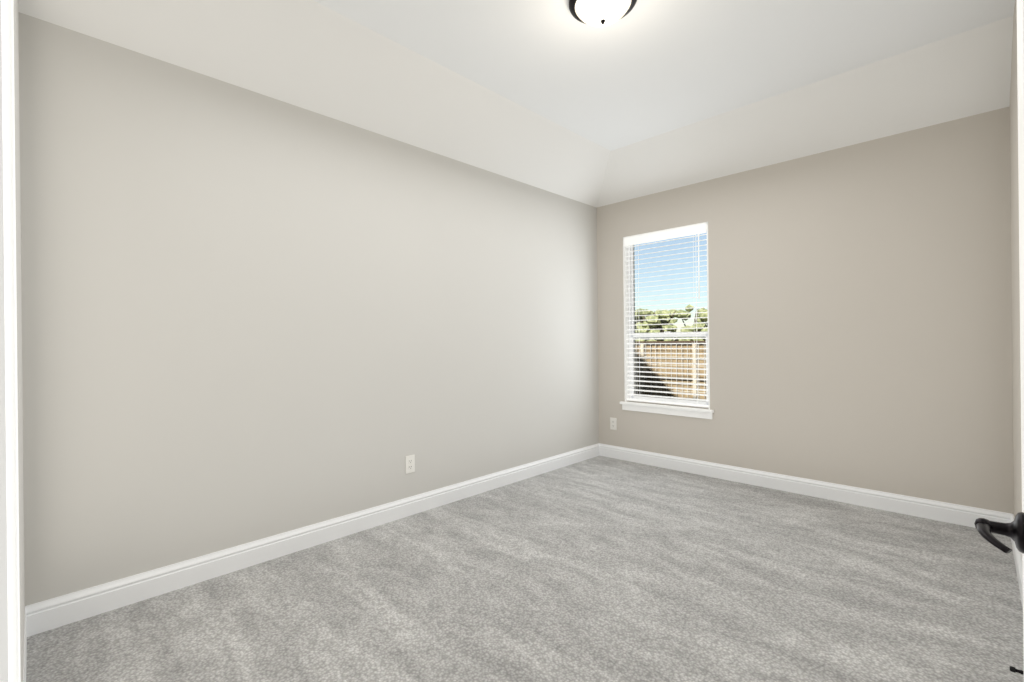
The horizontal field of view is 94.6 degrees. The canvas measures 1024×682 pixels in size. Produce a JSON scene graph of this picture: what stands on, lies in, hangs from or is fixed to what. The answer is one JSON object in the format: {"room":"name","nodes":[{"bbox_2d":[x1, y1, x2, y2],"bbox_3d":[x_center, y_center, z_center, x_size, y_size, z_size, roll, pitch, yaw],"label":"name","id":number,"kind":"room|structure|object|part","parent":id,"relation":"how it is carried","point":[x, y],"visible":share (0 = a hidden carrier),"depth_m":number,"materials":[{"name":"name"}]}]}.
{"room":"empty bedroom","nodes":[
{"label":"empty bedroom","id":0,"kind":"room"},
{"bbox_2d":[13,0,24,681],"bbox_3d":[-0.961,-0.348,0.822,2.806,2.983,0.120,-1,0,44],"label":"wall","id":1,"kind":"structure","parent":0,"point":[15,2],"depth_m":1.43,"materials":[{"name":"white paint"}]},
{"bbox_2d":[0,0,20,681],"bbox_3d":[-0.363,0.067,0.246,1.150,2.140,0.130,-1,0,44],"label":"door frame","id":2,"kind":"structure","parent":1,"relation":"in","point":[9,488],"depth_m":0.64,"materials":[{"name":"white wood"}]},
{"bbox_3d":[-0.363,0.067,0.246,1.150,2.140,0.130,-1,0,44],"label":"casing jamb trim","id":3,"kind":"part","parent":2,"relation":"part of","materials":[{"name":"white wood"}]},
{"bbox_2d":[19,12,598,605],"bbox_3d":[-0.595,-0.352,3.310,0.160,2.983,4.263,-1,0,44],"label":"wall","id":4,"kind":"structure","parent":0,"point":[244,311],"depth_m":2.43,"materials":[{"name":"beige paint"}]},
{"bbox_2d":[405,455,414,473],"bbox_3d":[-0.668,0.808,3.104,0.008,0.115,0.070,-1,0,44],"label":"outlet","id":5,"kind":"object","parent":4,"relation":"attached to","point":[409,460],"visible":1,"depth_m":3.10,"materials":[{"name":"white plastic"}]},
{"bbox_2d":[23,443,1022,681],"bbox_3d":[0.478,1.070,2.271,2.806,0.117,3.943,-1,0,44],"label":"baseboard","id":6,"kind":"structure","parent":4,"relation":"attached to","point":[56,612],"depth_m":2.83,"materials":[{"name":"white paint"}]},
{"bbox_2d":[18,0,1014,207],"bbox_3d":[0.450,-1.573,2.271,2.806,0.523,3.943,-1,0,44],"label":"ceiling","id":7,"kind":"structure","parent":0,"point":[668,94],"depth_m":2.67,"materials":[{"name":"white paint"}]},
{"bbox_2d":[569,0,636,26],"bbox_3d":[0.424,-1.541,2.205,0.316,0.126,0.316,-1,0,44],"label":"light","id":8,"kind":"object","parent":7,"relation":"attached to","point":[595,13],"visible":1,"depth_m":2.18,"materials":[{"name":"white glass"}]},
{"bbox_2d":[26,456,1023,681],"bbox_3d":[0.010,1.193,1.793,3.126,0.120,5.603,-1,0,44],"label":"floor","id":9,"kind":"structure","parent":0,"point":[599,568],"depth_m":2.04,"materials":[{"name":"grey carpet"}]},
{"bbox_2d":[597,107,1013,513],"bbox_3d":[1.901,-0.379,3.734,2.806,2.983,0.160,-1,0,44],"label":"wall","id":10,"kind":"structure","parent":0,"point":[860,301],"depth_m":3.21,"materials":[{"name":"beige paint"}]},
{"bbox_2d":[610,417,616,429],"bbox_3d":[0.973,0.795,4.540,0.070,0.115,0.008,-1,0,44],"label":"wall outlet","id":11,"kind":"object","parent":10,"relation":"attached to","point":[613,421],"visible":1,"depth_m":4.54,"materials":[{"name":"white plastic"}]},
{"bbox_2d":[620,222,713,418],"bbox_3d":[1.379,-0.168,4.216,0.868,1.627,0.188,-1,0,44],"label":"window unit","id":12,"kind":"structure","parent":10,"relation":"in","point":[629,264],"depth_m":4.21,"materials":[{"name":"white plastic"}]},
{"bbox_2d":[1009,0,1021,516],"bbox_3d":[1.051,-0.369,0.754,0.160,2.983,5.603,-1,0,44],"label":"wall","id":13,"kind":"structure","parent":0,"point":[1013,107],"depth_m":2.40,"materials":[{"name":"beige paint"}]},
{"bbox_2d":[974,0,1023,652],"bbox_3d":[0.400,0.101,0.316,0.134,2.033,1.014,-1,0,44],"label":"door","id":14,"kind":"structure","parent":13,"relation":"in","point":[1014,530],"depth_m":0.65,"materials":[{"name":"white paint"}]},
{"bbox_2d":[1010,666,1023,674],"bbox_3d":[1.627,1.056,1.504,0.060,0.025,0.025,-1,0,44],"label":"door stop","id":15,"kind":"object","parent":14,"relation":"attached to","point":[1012,669],"visible":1,"depth_m":1.51,"materials":[{"name":"black metal"}]},
{"label":"outside","id":16,"kind":"structure","parent":0,"visible":0},
{"bbox_3d":[27.573,1.540,31.844,90.000,0.200,75.897,-1,0,44],"label":"ground","id":17,"kind":"structure","parent":16,"visible":0},
{"bbox_2d":[635,341,705,400],"bbox_3d":[3.107,0.850,9.722,22.116,1.700,0.145,-1,0,44],"label":"fence","id":18,"kind":"object","parent":17,"relation":"on","point":[636,345],"visible":0.08,"depth_m":9.62,"materials":[{"name":"beige wood"}]},
{"bbox_2d":[635,304,707,340],"bbox_3d":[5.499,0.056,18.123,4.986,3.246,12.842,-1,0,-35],"label":"tree","id":19,"kind":"object","parent":17,"relation":"on","point":[671,312],"visible":0.13,"depth_m":17.94,"materials":[{"name":"green plant"}]}
]}

